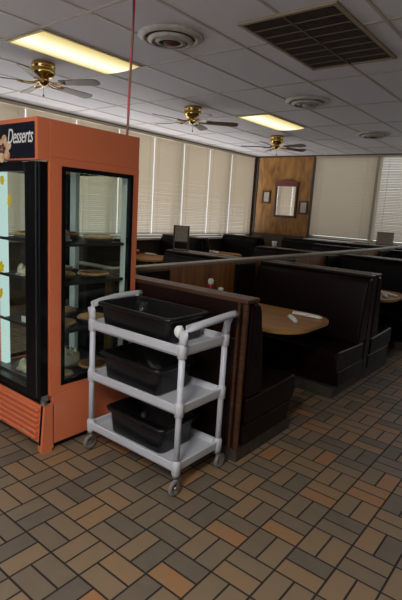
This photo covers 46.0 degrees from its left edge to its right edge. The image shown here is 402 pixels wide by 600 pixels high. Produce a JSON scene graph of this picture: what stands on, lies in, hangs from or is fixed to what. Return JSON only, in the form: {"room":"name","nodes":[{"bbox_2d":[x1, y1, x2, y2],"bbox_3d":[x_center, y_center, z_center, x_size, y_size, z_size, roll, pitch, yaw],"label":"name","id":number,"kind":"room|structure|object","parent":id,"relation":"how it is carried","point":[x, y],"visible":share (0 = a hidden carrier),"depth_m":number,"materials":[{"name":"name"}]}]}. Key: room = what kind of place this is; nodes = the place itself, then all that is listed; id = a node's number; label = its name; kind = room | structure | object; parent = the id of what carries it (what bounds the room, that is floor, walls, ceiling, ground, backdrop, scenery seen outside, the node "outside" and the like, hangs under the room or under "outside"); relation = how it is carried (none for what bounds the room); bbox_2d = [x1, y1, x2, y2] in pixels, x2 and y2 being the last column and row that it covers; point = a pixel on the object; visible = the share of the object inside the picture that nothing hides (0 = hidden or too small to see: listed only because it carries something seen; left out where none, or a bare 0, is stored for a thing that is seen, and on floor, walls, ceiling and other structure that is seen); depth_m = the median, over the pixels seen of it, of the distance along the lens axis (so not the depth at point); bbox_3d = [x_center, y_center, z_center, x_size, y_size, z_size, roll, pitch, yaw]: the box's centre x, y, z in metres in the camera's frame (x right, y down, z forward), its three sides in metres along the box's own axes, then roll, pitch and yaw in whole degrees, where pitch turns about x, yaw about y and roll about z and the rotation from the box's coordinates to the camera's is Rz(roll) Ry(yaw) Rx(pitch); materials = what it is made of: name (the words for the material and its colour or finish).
{"room":"restaurant","nodes":[
{"label":"restaurant","id":0,"kind":"room"},
{"bbox_2d":[0,97,256,297],"bbox_3d":[-2.887,-1.480,7.363,0.200,3.138,13.700,12,14,37],"label":"wall","id":1,"kind":"structure","parent":0,"point":[17,288],"depth_m":8.09,"materials":[{"name":"brown paint"}]},
{"bbox_2d":[0,99,25,234],"bbox_3d":[-2.965,-1.919,6.897,0.056,1.935,0.912,12,14,37],"label":"window blind","id":2,"kind":"object","parent":1,"relation":"attached to","point":[8,109],"visible":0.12,"depth_m":7.16,"materials":[{"name":"beige"}]},
{"bbox_2d":[9,297,25,305],"bbox_3d":[-2.955,0.028,7.503,0.020,0.120,13.500,12,14,37],"label":"baseboard","id":3,"kind":"structure","parent":1,"relation":"attached to","point":[20,300],"depth_m":7.53,"materials":[{"name":"brown"}]},
{"bbox_2d":[26,105,76,123],"bbox_3d":[-2.388,-2.020,7.606,0.056,1.935,0.912,12,14,37],"label":"window blind","id":4,"kind":"object","parent":1,"relation":"attached to","point":[31,111],"visible":0.1,"depth_m":7.39,"materials":[{"name":"beige"}]},
{"bbox_2d":[77,116,119,234],"bbox_3d":[-1.808,-2.122,8.320,0.056,1.935,0.922,12,14,37],"label":"window blind","id":5,"kind":"object","parent":1,"relation":"attached to","point":[89,223],"visible":0.41,"depth_m":8.38,"materials":[{"name":"beige"}]},
{"bbox_2d":[8,236,222,242],"bbox_3d":[-1.822,-1.097,8.548,0.140,0.050,9.980,12,14,37],"label":"trim","id":6,"kind":"structure","parent":1,"relation":"attached to","point":[208,237],"depth_m":9.55,"materials":[{"name":"silver metal"}]},
{"bbox_2d":[108,129,173,236],"bbox_3d":[-1.142,-2.260,9.399,0.060,1.990,1.800,12,14,37],"label":"window","id":7,"kind":"structure","parent":1,"relation":"in","point":[119,129],"depth_m":9.60,"materials":[{"name":"white glass"}]},
{"bbox_2d":[117,126,155,234],"bbox_3d":[-1.231,-2.222,9.030,0.056,1.935,0.902,12,14,37],"label":"window blind","id":8,"kind":"object","parent":7,"relation":"attached to","point":[146,151],"visible":0.61,"depth_m":9.17,"materials":[{"name":"beige plastic"}]},
{"bbox_2d":[151,134,185,234],"bbox_3d":[-0.667,-2.321,9.724,0.056,1.935,0.882,12,14,37],"label":"window blind","id":9,"kind":"object","parent":7,"relation":"attached to","point":[169,152],"visible":0.96,"depth_m":9.70,"materials":[{"name":"beige"}]},
{"bbox_2d":[173,144,221,235],"bbox_3d":[-0.038,-2.453,10.756,0.060,1.990,1.720,12,14,37],"label":"window","id":10,"kind":"structure","parent":1,"relation":"in","point":[184,144],"depth_m":11.16,"materials":[{"name":"white glass"}]},
{"bbox_2d":[181,141,210,233],"bbox_3d":[-0.113,-2.418,10.407,0.056,1.935,0.872,12,14,37],"label":"window blind","id":11,"kind":"object","parent":10,"relation":"attached to","point":[196,163],"visible":0.94,"depth_m":10.39,"materials":[{"name":"beige"}]},
{"bbox_2d":[206,147,232,233],"bbox_3d":[0.430,-2.513,11.074,0.056,1.935,0.842,12,14,37],"label":"window blind","id":12,"kind":"object","parent":10,"relation":"attached to","point":[219,183],"visible":0.99,"depth_m":11.06,"materials":[{"name":"beige"}]},
{"bbox_2d":[0,0,401,156],"bbox_3d":[0.831,-2.176,4.113,9.300,0.008,13.500,12,14,37],"label":"grid","id":13,"kind":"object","parent":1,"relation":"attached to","point":[369,2],"depth_m":5.22,"materials":[{"name":"beige metal"}]},
{"bbox_2d":[227,152,255,233],"bbox_3d":[1.010,-2.614,11.787,0.056,1.935,0.992,12,14,37],"label":"window blind","id":14,"kind":"object","parent":1,"relation":"attached to","point":[242,177],"visible":0.99,"depth_m":11.76,"materials":[{"name":"beige plastic"}]},
{"bbox_2d":[0,304,401,599],"bbox_3d":[0.643,0.898,4.703,9.700,0.100,13.900,12,14,37],"label":"floor","id":15,"kind":"structure","parent":0,"point":[313,512],"depth_m":2.65,"materials":[{"name":"tile"}]},
{"bbox_2d":[0,116,139,453],"bbox_3d":[-1.056,-0.121,3.490,0.769,2.150,0.838,12,14,37],"label":"case","id":16,"kind":"object","parent":15,"relation":"on","point":[50,408],"visible":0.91,"depth_m":3.16,"materials":[{"name":"orange metal"}]},
{"bbox_2d":[0,172,9,362],"bbox_3d":[-1.444,-0.257,3.474,0.066,1.484,0.040,12,14,37],"label":"lamp","id":17,"kind":"object","parent":16,"relation":"on","point":[4,246],"depth_m":3.47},
{"bbox_2d":[14,231,24,237],"bbox_3d":[-1.237,-0.469,3.378,0.180,0.050,0.180,12,14,37],"label":"pie","id":18,"kind":"object","parent":16,"relation":"on","point":[20,234],"visible":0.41,"depth_m":3.31,"materials":[{"name":"beige food"}]},
{"bbox_2d":[15,263,24,276],"bbox_3d":[-1.233,-0.221,3.385,0.180,0.083,0.180,12,14,37],"label":"cake","id":19,"kind":"object","parent":16,"relation":"on","point":[21,268],"visible":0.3,"depth_m":3.32,"materials":[{"name":"white food"}]},
{"bbox_2d":[0,384,40,442],"bbox_3d":[-1.338,0.764,3.389,0.715,0.270,0.100,12,14,37],"label":"grille","id":20,"kind":"object","parent":16,"relation":"attached to","point":[18,409],"depth_m":3.28,"materials":[{"name":"orange metal"}]},
{"bbox_2d":[16,356,25,372],"bbox_3d":[-1.254,0.465,3.493,0.204,0.085,0.204,12,14,37],"label":"cake","id":21,"kind":"object","parent":16,"relation":"on","point":[22,364],"visible":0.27,"depth_m":3.43,"materials":[{"name":"white food"}]},
{"bbox_2d":[21,316,25,322],"bbox_3d":[-1.249,0.136,3.372,0.065,0.045,0.019,10,12,29],"label":"price card","id":22,"kind":"object","parent":16,"relation":"on","point":[23,318],"visible":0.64,"depth_m":3.37,"materials":[{"name":"white paper"}]},
{"bbox_2d":[0,306,88,333],"bbox_3d":[-1.051,0.145,3.568,0.660,0.020,0.610,12,14,37],"label":"wire shelf","id":23,"kind":"object","parent":16,"relation":"attached to","point":[5,317],"depth_m":3.50,"materials":[{"name":"grey metal"}]},
{"bbox_2d":[0,268,122,285],"bbox_3d":[-1.031,-0.178,3.506,0.660,0.020,0.610,12,14,37],"label":"wire shelf","id":24,"kind":"object","parent":16,"relation":"attached to","point":[77,279],"depth_m":3.40,"materials":[{"name":"grey metal"}]},
{"bbox_2d":[0,236,123,246],"bbox_3d":[-1.016,-0.433,3.457,0.660,0.020,0.610,12,14,37],"label":"wire shelf","id":25,"kind":"object","parent":16,"relation":"attached to","point":[80,241],"depth_m":3.35,"materials":[{"name":"grey metal"}]},
{"bbox_2d":[66,230,71,241],"bbox_3d":[-1.007,-0.453,3.298,0.216,0.078,0.216,12,14,37],"label":"cake","id":26,"kind":"object","parent":16,"relation":"on","point":[68,239],"visible":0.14,"depth_m":3.28,"materials":[{"name":"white food"}]},
{"bbox_2d":[65,369,73,377],"bbox_3d":[-0.985,0.524,3.360,0.159,0.051,0.159,12,14,37],"label":"pie","id":27,"kind":"object","parent":16,"relation":"on","point":[68,373],"visible":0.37,"depth_m":3.34,"materials":[{"name":"beige food"}]},
{"bbox_2d":[65,265,73,270],"bbox_3d":[-1.077,-0.245,3.643,0.191,0.050,0.191,12,14,37],"label":"pie","id":28,"kind":"object","parent":16,"relation":"on","point":[67,267],"visible":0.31,"depth_m":3.61,"materials":[{"name":"brown food"}]},
{"bbox_2d":[65,271,75,279],"bbox_3d":[-1.000,-0.179,3.331,0.233,0.049,0.233,12,14,37],"label":"pie","id":29,"kind":"object","parent":16,"relation":"on","point":[68,274],"visible":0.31,"depth_m":3.29,"materials":[{"name":"brown food"}]},
{"bbox_2d":[65,318,76,328],"bbox_3d":[-0.991,0.159,3.320,0.233,0.051,0.233,12,14,37],"label":"pie","id":30,"kind":"object","parent":16,"relation":"on","point":[69,322],"visible":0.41,"depth_m":3.29,"materials":[{"name":"brown food"}]},
{"bbox_2d":[65,306,76,315],"bbox_3d":[-1.073,0.083,3.687,0.212,0.052,0.212,12,14,37],"label":"pie","id":31,"kind":"object","parent":16,"relation":"on","point":[69,311],"visible":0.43,"depth_m":3.65,"materials":[{"name":"brown food"}]},
{"bbox_2d":[65,346,80,366],"bbox_3d":[-1.035,0.431,3.666,0.228,0.113,0.228,12,14,37],"label":"cake","id":32,"kind":"object","parent":16,"relation":"on","point":[72,356],"visible":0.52,"depth_m":3.61,"materials":[{"name":"white food"}]},
{"bbox_2d":[68,231,79,238],"bbox_3d":[-1.013,-0.499,3.607,0.180,0.050,0.180,12,14,37],"label":"pie","id":33,"kind":"object","parent":16,"relation":"on","point":[73,235],"visible":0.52,"depth_m":3.57,"materials":[{"name":"brown food"}]},
{"bbox_2d":[77,312,103,322],"bbox_3d":[-0.809,0.127,3.543,0.233,0.051,0.233,12,14,37],"label":"pie","id":34,"kind":"object","parent":16,"relation":"on","point":[84,317],"visible":0.52,"depth_m":3.49,"materials":[{"name":"brown food"}]},
{"bbox_2d":[78,358,105,370],"bbox_3d":[-0.819,0.488,3.603,0.233,0.050,0.233,12,14,37],"label":"pie","id":35,"kind":"object","parent":16,"relation":"on","point":[84,364],"visible":0.56,"depth_m":3.56,"materials":[{"name":"brown food"}]},
{"bbox_2d":[77,269,108,278],"bbox_3d":[-0.788,-0.193,3.468,0.233,0.050,0.233,12,14,37],"label":"pie","id":36,"kind":"object","parent":16,"relation":"on","point":[90,274],"visible":1,"depth_m":3.40,"materials":[{"name":"brown food"}]},
{"bbox_2d":[83,234,114,242],"bbox_3d":[-0.746,-0.450,3.436,0.233,0.050,0.233,12,14,37],"label":"pie","id":37,"kind":"object","parent":16,"relation":"on","point":[99,238],"visible":1,"depth_m":3.36,"materials":[{"name":"beige food"}]},
{"bbox_2d":[78,261,110,351],"bbox_3d":[-0.991,0.160,4.759,1.190,1.130,0.800,12,14,37],"label":"bench","id":38,"kind":"object","parent":15,"relation":"on","point":[87,293],"visible":0.03,"depth_m":4.23,"materials":[{"name":"leather"}]},
{"bbox_2d":[83,234,120,266],"bbox_3d":[-1.428,-0.538,8.256,0.950,1.130,0.800,12,14,37],"label":"bench","id":39,"kind":"object","parent":15,"relation":"on","point":[102,255],"visible":0.04,"depth_m":7.87,"materials":[{"name":"leather"}]},
{"bbox_2d":[136,253,162,263],"bbox_3d":[-1.005,-0.423,8.771,0.980,0.762,0.900,12,14,37],"label":"table","id":40,"kind":"object","parent":15,"relation":"on","point":[150,259],"visible":0.38,"depth_m":8.50,"materials":[{"name":"laminate"}]},
{"bbox_2d":[83,290,238,496],"bbox_3d":[-0.308,0.546,3.134,0.928,1.066,0.543,12,14,37],"label":"utility cart","id":41,"kind":"object","parent":15,"relation":"on","point":[197,392],"visible":0.72,"depth_m":2.98,"materials":[{"name":"grey plastic"}]},
{"bbox_2d":[100,342,194,395],"bbox_3d":[-0.362,0.455,3.175,0.568,0.182,0.378,12,14,37],"label":"tub","id":42,"kind":"object","parent":41,"relation":"on","point":[154,372],"visible":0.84,"depth_m":3.10,"materials":[{"name":"black plastic"}]},
{"bbox_2d":[106,396,197,453],"bbox_3d":[-0.336,0.825,3.193,0.548,0.182,0.368,12,14,37],"label":"tub","id":43,"kind":"object","parent":41,"relation":"on","point":[152,427],"visible":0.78,"depth_m":3.12,"materials":[{"name":"black plastic"}]},
{"bbox_2d":[98,296,209,343],"bbox_3d":[-0.316,0.121,3.077,0.668,0.167,0.398,12,14,37],"label":"tub","id":44,"kind":"object","parent":41,"relation":"on","point":[161,318],"visible":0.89,"depth_m":3.00,"materials":[{"name":"black plastic"}]},
{"bbox_2d":[91,413,216,470],"bbox_3d":[-0.328,0.913,3.208,0.820,0.072,0.446,12,14,37],"label":"shelf","id":45,"kind":"object","parent":41,"relation":"attached to","point":[199,444],"depth_m":3.06,"materials":[{"name":"grey plastic"}]},
{"bbox_2d":[92,366,220,413],"bbox_3d":[-0.306,0.556,3.139,0.820,0.072,0.446,12,14,37],"label":"shelf","id":46,"kind":"object","parent":41,"relation":"attached to","point":[197,392],"depth_m":2.98,"materials":[{"name":"grey plastic"}]},
{"bbox_2d":[93,317,224,355],"bbox_3d":[-0.284,0.208,3.073,0.820,0.072,0.446,12,14,37],"label":"shelf","id":47,"kind":"object","parent":41,"relation":"attached to","point":[208,339],"depth_m":2.88,"materials":[{"name":"grey plastic"}]},
{"bbox_2d":[157,234,202,263],"bbox_3d":[-0.613,-0.680,9.259,0.950,1.130,0.800,12,14,37],"label":"bench","id":48,"kind":"object","parent":15,"relation":"on","point":[166,242],"visible":0.3,"depth_m":9.32,"materials":[{"name":"leather"}]},
{"bbox_2d":[170,234,208,252],"bbox_3d":[-0.105,-0.769,9.883,0.950,1.130,0.800,12,14,37],"label":"bench","id":49,"kind":"object","parent":15,"relation":"on","point":[205,248],"visible":0.16,"depth_m":9.29,"materials":[{"name":"leather"}]},
{"bbox_2d":[162,249,233,262],"bbox_3d":[-0.195,0.021,5.739,1.190,1.130,0.800,12,14,37],"label":"bench","id":50,"kind":"object","parent":15,"relation":"on","point":[171,256],"visible":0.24,"depth_m":5.96,"materials":[{"name":"leather"}]},
{"bbox_2d":[110,270,294,462],"bbox_3d":[0.009,0.407,3.793,1.300,1.130,0.800,12,14,37],"label":"bench","id":51,"kind":"object","parent":15,"relation":"on","point":[256,401],"visible":0.48,"depth_m":3.25,"materials":[{"name":"leather"}]},
{"bbox_2d":[240,365,294,422],"bbox_3d":[0.028,0.609,3.872,1.292,0.203,0.700,12,14,37],"label":"seat cushion","id":52,"kind":"object","parent":51,"relation":"on","point":[275,392],"depth_m":3.48,"materials":[{"name":"black leather"}]},
{"bbox_2d":[181,250,242,257],"bbox_3d":[0.313,-0.068,6.363,1.190,1.130,0.800,12,14,37],"label":"bench","id":53,"kind":"object","parent":15,"relation":"on","point":[181,250],"visible":0.02,"depth_m":5.96,"materials":[{"name":"leather"}]},
{"bbox_2d":[173,225,189,250],"bbox_3d":[-0.259,-0.812,6.197,0.202,0.320,0.060,5,11,9],"label":"rack","id":54,"kind":"object","parent":53,"relation":"on","point":[180,234],"visible":1,"depth_m":6.18,"materials":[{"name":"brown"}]},
{"bbox_2d":[209,250,240,255],"bbox_3d":[0.312,-0.653,10.390,0.980,0.762,0.900,12,14,37],"label":"table","id":55,"kind":"object","parent":15,"relation":"on","point":[220,252],"visible":0.3,"depth_m":10.29,"materials":[{"name":"laminate"}]},
{"bbox_2d":[220,234,259,256],"bbox_3d":[0.703,-0.911,10.879,0.950,1.130,0.800,12,14,37],"label":"bench","id":56,"kind":"object","parent":15,"relation":"on","point":[240,244],"visible":0.4,"depth_m":10.90,"materials":[{"name":"leather"}]},
{"bbox_2d":[232,234,264,245],"bbox_3d":[1.211,-1.000,11.503,0.950,1.130,0.800,12,14,37],"label":"bench","id":57,"kind":"object","parent":15,"relation":"on","point":[262,243],"visible":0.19,"depth_m":10.91,"materials":[{"name":"leather"}]},
{"bbox_2d":[103,247,394,348],"bbox_3d":[1.509,-0.089,6.776,0.120,1.160,7.340,12,14,37],"label":"wall","id":58,"kind":"structure","parent":15,"relation":"on","point":[196,273],"depth_m":4.95,"materials":[{"name":"brown wood"}]},
{"bbox_2d":[253,246,311,256],"bbox_3d":[1.171,-0.218,7.420,1.190,1.130,0.800,12,14,37],"label":"bench","id":59,"kind":"object","parent":15,"relation":"on","point":[259,250],"visible":0.16,"depth_m":7.65,"materials":[{"name":"leather"}]},
{"bbox_2d":[266,246,317,251],"bbox_3d":[1.679,-0.307,8.045,1.190,1.130,0.800,12,14,37],"label":"bench","id":60,"kind":"object","parent":15,"relation":"on","point":[266,246],"visible":0.02,"depth_m":7.69,"materials":[{"name":"leather"}]},
{"bbox_2d":[259,303,328,364],"bbox_3d":[0.486,0.493,4.474,1.240,0.762,0.900,12,14,37],"label":"table","id":61,"kind":"object","parent":15,"relation":"on","point":[275,320],"visible":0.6,"depth_m":4.14,"materials":[{"name":"laminate"}]},
{"bbox_2d":[207,278,213,288],"bbox_3d":[0.092,-0.088,4.686,0.068,0.250,0.068,12,14,37],"label":"ketchup bottle","id":62,"kind":"object","parent":61,"relation":"on","point":[210,280],"visible":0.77,"depth_m":4.65,"materials":[{"name":"red plastic"}]},
{"bbox_2d":[287,314,297,322],"bbox_3d":[0.809,0.165,4.165,0.056,0.041,0.203,3,11,-4],"label":"roll","id":63,"kind":"object","parent":61,"relation":"on","point":[291,317],"visible":1,"depth_m":4.14,"materials":[{"name":"white paper"}]},
{"bbox_2d":[292,311,321,319],"bbox_3d":[0.978,0.140,4.349,0.282,0.041,0.056,11,13,34],"label":"roll","id":64,"kind":"object","parent":61,"relation":"on","point":[293,312],"visible":1,"depth_m":4.33,"materials":[{"name":"white paper"}]},
{"bbox_2d":[233,260,376,397],"bbox_3d":[1.003,0.233,5.016,1.300,1.130,0.800,12,14,37],"label":"bench","id":65,"kind":"object","parent":15,"relation":"on","point":[325,361],"visible":0.73,"depth_m":4.84,"materials":[{"name":"leather"}]},
{"bbox_2d":[264,332,363,372],"bbox_3d":[0.959,0.447,5.017,1.292,0.203,0.700,12,14,37],"label":"seat cushion","id":66,"kind":"object","parent":65,"relation":"on","point":[324,352],"depth_m":4.65,"materials":[{"name":"black leather"}]},
{"bbox_2d":[281,237,346,250],"bbox_3d":[2.388,-0.806,10.872,1.550,1.130,0.800,12,14,37],"label":"bench","id":67,"kind":"object","parent":15,"relation":"on","point":[293,243],"visible":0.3,"depth_m":11.07,"materials":[{"name":"leather"}]},
{"bbox_2d":[269,259,391,378],"bbox_3d":[1.511,0.144,5.640,1.300,1.130,0.800,12,14,37],"label":"bench","id":68,"kind":"object","parent":15,"relation":"on","point":[379,335],"visible":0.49,"depth_m":5.16,"materials":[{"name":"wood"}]},
{"bbox_2d":[368,325,391,353],"bbox_3d":[1.529,0.347,5.719,1.292,0.203,0.700,12,14,37],"label":"seat cushion","id":69,"kind":"object","parent":68,"relation":"on","point":[379,340],"depth_m":5.31,"materials":[{"name":"black leather"}]},
{"bbox_2d":[312,244,365,251],"bbox_3d":[2.538,-0.457,9.102,1.190,1.130,0.800,12,14,37],"label":"bench","id":70,"kind":"object","parent":15,"relation":"on","point":[317,247],"visible":0.19,"depth_m":9.33,"materials":[{"name":"leather"}]},
{"bbox_2d":[326,254,401,349],"bbox_3d":[2.464,-0.023,6.813,1.300,1.130,0.800,12,14,37],"label":"bench","id":71,"kind":"object","parent":15,"relation":"on","point":[390,314],"visible":0.34,"depth_m":6.79,"materials":[{"name":"leather"}]},
{"bbox_2d":[378,307,401,330],"bbox_3d":[2.420,0.191,6.814,1.292,0.203,0.700,12,14,37],"label":"seat cushion","id":72,"kind":"object","parent":71,"relation":"on","point":[391,317],"depth_m":6.34,"materials":[{"name":"black leather"}]},
{"bbox_2d":[346,243,401,250],"bbox_3d":[3.612,-0.548,9.915,1.500,1.130,0.800,12,14,37],"label":"bench","id":73,"kind":"object","parent":15,"relation":"on","point":[348,244],"visible":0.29,"depth_m":10.23,"materials":[{"name":"leather"}]},
{"bbox_2d":[346,253,401,259],"bbox_3d":[2.971,-0.112,7.438,1.300,1.130,0.800,12,14,37],"label":"bench","id":74,"kind":"object","parent":15,"relation":"on","point":[346,253],"visible":0.09,"depth_m":7.25,"materials":[{"name":"leather"}]},
{"bbox_2d":[379,250,401,258],"bbox_3d":[3.893,-0.273,8.572,1.300,1.130,0.800,12,14,37],"label":"bench","id":75,"kind":"object","parent":15,"relation":"on","point":[397,254],"visible":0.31,"depth_m":8.93,"materials":[{"name":"leather"}]},
{"bbox_2d":[380,290,401,302],"bbox_3d":[1.935,0.242,6.243,1.260,0.762,0.900,12,14,37],"label":"table","id":76,"kind":"object","parent":15,"relation":"on","point":[390,298],"visible":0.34,"depth_m":5.74,"materials":[{"name":"laminate"}]},
{"bbox_2d":[381,291,397,296],"bbox_3d":[2.350,-0.076,5.912,0.056,0.041,0.243,-3,13,-31],"label":"roll","id":77,"kind":"object","parent":76,"relation":"on","point":[382,292],"visible":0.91,"depth_m":5.88,"materials":[{"name":"white paper"}]},
{"bbox_2d":[0,0,401,155],"bbox_3d":[0.835,-2.227,4.103,9.700,0.100,13.900,12,14,37],"label":"ceiling","id":78,"kind":"structure","parent":0,"point":[223,16],"depth_m":5.11,"materials":[{"name":"tile"}]},
{"bbox_2d":[0,60,99,98],"bbox_3d":[-1.655,-2.338,5.067,1.264,0.345,1.232,12,14,37],"label":"ceiling fan","id":79,"kind":"object","parent":78,"relation":"hanging from","point":[43,71],"visible":1,"depth_m":4.94,"materials":[{"name":"gold metal"}]},
{"bbox_2d":[5,28,142,73],"bbox_3d":[-1.199,-2.379,4.606,0.600,0.033,1.160,12,14,37],"label":"recessed light","id":80,"kind":"object","parent":78,"relation":"in","point":[43,41],"visible":0.99,"depth_m":4.47,"materials":[{"name":"beige plastic"}]},
{"bbox_2d":[127,0,133,134],"bbox_3d":[-0.483,-1.621,3.257,0.024,0.928,0.018,12,14,37],"label":"power cord","id":81,"kind":"object","parent":78,"relation":"hanging from","point":[132,0],"visible":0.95,"depth_m":3.25,"materials":[{"name":"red plastic"}]},
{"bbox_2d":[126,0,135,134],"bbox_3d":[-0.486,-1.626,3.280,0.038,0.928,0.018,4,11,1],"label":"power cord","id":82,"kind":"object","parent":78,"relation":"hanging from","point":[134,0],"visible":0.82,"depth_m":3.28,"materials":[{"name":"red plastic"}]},
{"bbox_2d":[138,24,202,49],"bbox_3d":[-0.258,-2.182,3.986,0.550,0.073,0.550,12,14,37],"label":"ceiling vent","id":83,"kind":"object","parent":78,"relation":"in","point":[165,36],"visible":1,"depth_m":3.88,"materials":[{"name":"metal"}]},
{"bbox_2d":[152,105,237,131],"bbox_3d":[-0.163,-2.569,6.751,1.237,0.345,1.262,12,14,37],"label":"ceiling fan","id":84,"kind":"object","parent":78,"relation":"hanging from","point":[192,112],"visible":1,"depth_m":6.68,"materials":[{"name":"gold metal"}]},
{"bbox_2d":[235,113,305,129],"bbox_3d":[1.126,-2.781,7.443,0.590,0.033,1.200,12,14,37],"label":"recessed light","id":85,"kind":"object","parent":78,"relation":"in","point":[267,120],"visible":1,"depth_m":7.31,"materials":[{"name":"beige plastic"}]},
{"bbox_2d":[241,135,305,154],"bbox_3d":[1.401,-2.859,8.758,1.252,0.345,1.252,12,14,37],"label":"ceiling fan","id":86,"kind":"object","parent":78,"relation":"hanging from","point":[276,140],"visible":1,"depth_m":8.71,"materials":[{"name":"gold metal"}]},
{"bbox_2d":[285,96,329,108],"bbox_3d":[1.328,-2.460,5.937,0.550,0.073,0.550,12,14,37],"label":"ceiling vent","id":87,"kind":"object","parent":78,"relation":"in","point":[306,102],"visible":1,"depth_m":5.83,"materials":[{"name":"metal"}]},
{"bbox_2d":[237,0,397,70],"bbox_3d":[0.998,-2.112,3.882,0.800,0.020,1.310,12,14,37],"label":"ceiling vent","id":88,"kind":"object","parent":78,"relation":"in","point":[339,38],"visible":1,"depth_m":3.76,"materials":[{"name":"beige"}]},
{"bbox_2d":[356,131,390,138],"bbox_3d":[2.888,-2.747,7.935,0.550,0.073,0.550,12,14,37],"label":"ceiling vent","id":89,"kind":"object","parent":78,"relation":"in","point":[365,134],"visible":1,"depth_m":7.80,"materials":[{"name":"metal"}]},
{"bbox_2d":[251,153,401,246],"bbox_3d":[5.034,-1.440,9.682,9.300,3.138,0.200,12,14,37],"label":"wall","id":90,"kind":"structure","parent":0,"point":[268,238],"depth_m":11.99,"materials":[{"name":"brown paint"}]},
{"bbox_2d":[261,190,270,203],"bbox_3d":[1.663,-2.627,12.077,0.240,0.320,0.029,12,14,37],"label":"picture frame","id":91,"kind":"object","parent":90,"relation":"attached to","point":[266,195],"visible":1,"depth_m":12.08,"materials":[{"name":"brown wood"}]},
{"bbox_2d":[263,192,268,201],"bbox_3d":[1.667,-2.628,12.082,0.160,0.240,0.006,12,14,37],"label":"picture","id":92,"kind":"object","parent":91,"relation":"attached to","point":[265,194],"depth_m":12.09,"materials":[{"name":"paper"}]},
{"bbox_2d":[254,157,313,236],"bbox_3d":[2.023,-2.597,11.822,1.620,1.900,0.020,12,14,37],"label":"wall panel","id":93,"kind":"object","parent":90,"relation":"attached to","point":[298,169],"depth_m":11.80,"materials":[{"name":"brown wood"}]},
{"bbox_2d":[251,155,316,236],"bbox_3d":[2.025,-2.602,11.807,1.660,1.915,0.040,12,14,37],"label":"trim","id":94,"kind":"structure","parent":90,"relation":"attached to","point":[314,156],"depth_m":11.64,"materials":[{"name":"brown wood"}]},
{"bbox_2d":[273,180,298,217],"bbox_3d":[2.097,-2.512,11.725,0.660,0.918,0.054,12,14,37],"label":"wall mirror","id":95,"kind":"object","parent":90,"relation":"attached to","point":[286,191],"visible":1,"depth_m":11.72,"materials":[{"name":"brown mirror"}]},
{"bbox_2d":[275,186,295,215],"bbox_3d":[2.101,-2.455,11.746,0.520,0.700,0.006,12,14,37],"label":"mirror glass","id":96,"kind":"object","parent":95,"relation":"attached to","point":[285,196],"depth_m":11.75,"materials":[{"name":"white"}]},
{"bbox_2d":[298,201,307,214],"bbox_3d":[2.473,-2.238,11.474,0.240,0.320,0.029,12,14,37],"label":"picture frame","id":97,"kind":"object","parent":90,"relation":"attached to","point":[303,205],"visible":1,"depth_m":11.47,"materials":[{"name":"brown wood"}]},
{"bbox_2d":[300,203,305,212],"bbox_3d":[2.477,-2.238,11.479,0.160,0.240,0.006,12,14,37],"label":"picture","id":98,"kind":"object","parent":97,"relation":"attached to","point":[302,205],"depth_m":11.48,"materials":[{"name":"paper"}]},
{"bbox_2d":[311,236,366,241],"bbox_3d":[3.321,-2.347,10.958,1.470,1.890,0.060,12,14,37],"label":"window","id":99,"kind":"structure","parent":90,"relation":"in","point":[311,236],"depth_m":11.11,"materials":[{"name":"silver metal"}]},
{"bbox_2d":[309,155,377,240],"bbox_3d":[3.218,-2.342,10.835,1.440,1.845,0.056,12,14,37],"label":"window blind","id":100,"kind":"object","parent":90,"relation":"attached to","point":[343,185],"visible":1,"depth_m":10.81,"materials":[{"name":"beige fabric"}]},
{"bbox_2d":[303,238,401,247],"bbox_3d":[5.263,-0.895,9.250,7.040,0.040,0.300,12,14,37],"label":"trim","id":101,"kind":"structure","parent":90,"relation":"attached to","point":[303,238],"depth_m":10.62,"materials":[{"name":"silver metal"}]},
{"bbox_2d":[351,241,375,243],"bbox_3d":[3.590,-1.276,10.529,0.600,0.022,0.228,12,14,37],"label":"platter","id":102,"kind":"object","parent":101,"relation":"on","point":[351,241],"visible":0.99,"depth_m":10.48,"materials":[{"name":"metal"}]},
{"bbox_2d":[376,232,393,245],"bbox_3d":[3.964,-1.319,10.206,0.342,0.275,0.060,7,11,18],"label":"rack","id":103,"kind":"object","parent":101,"relation":"on","point":[384,238],"visible":0.98,"depth_m":10.19,"materials":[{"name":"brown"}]},
{"bbox_2d":[367,155,381,242],"bbox_3d":[3.814,-2.201,10.410,0.060,1.910,0.080,12,14,37],"label":"trim","id":104,"kind":"structure","parent":90,"relation":"attached to","point":[379,157],"depth_m":10.37,"materials":[{"name":"beige"}]},
{"bbox_2d":[371,157,401,244],"bbox_3d":[4.541,-2.089,10.004,1.670,1.890,0.060,12,14,37],"label":"window","id":105,"kind":"structure","parent":90,"relation":"in","point":[382,157],"depth_m":10.38,"materials":[{"name":"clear glass"}]},
{"bbox_2d":[370,155,401,243],"bbox_3d":[4.441,-2.083,9.877,1.630,1.845,0.056,12,14,37],"label":"window blind","id":106,"kind":"object","parent":105,"relation":"attached to","point":[396,176],"visible":0.98,"depth_m":10.18,"materials":[{"name":"beige plastic"}]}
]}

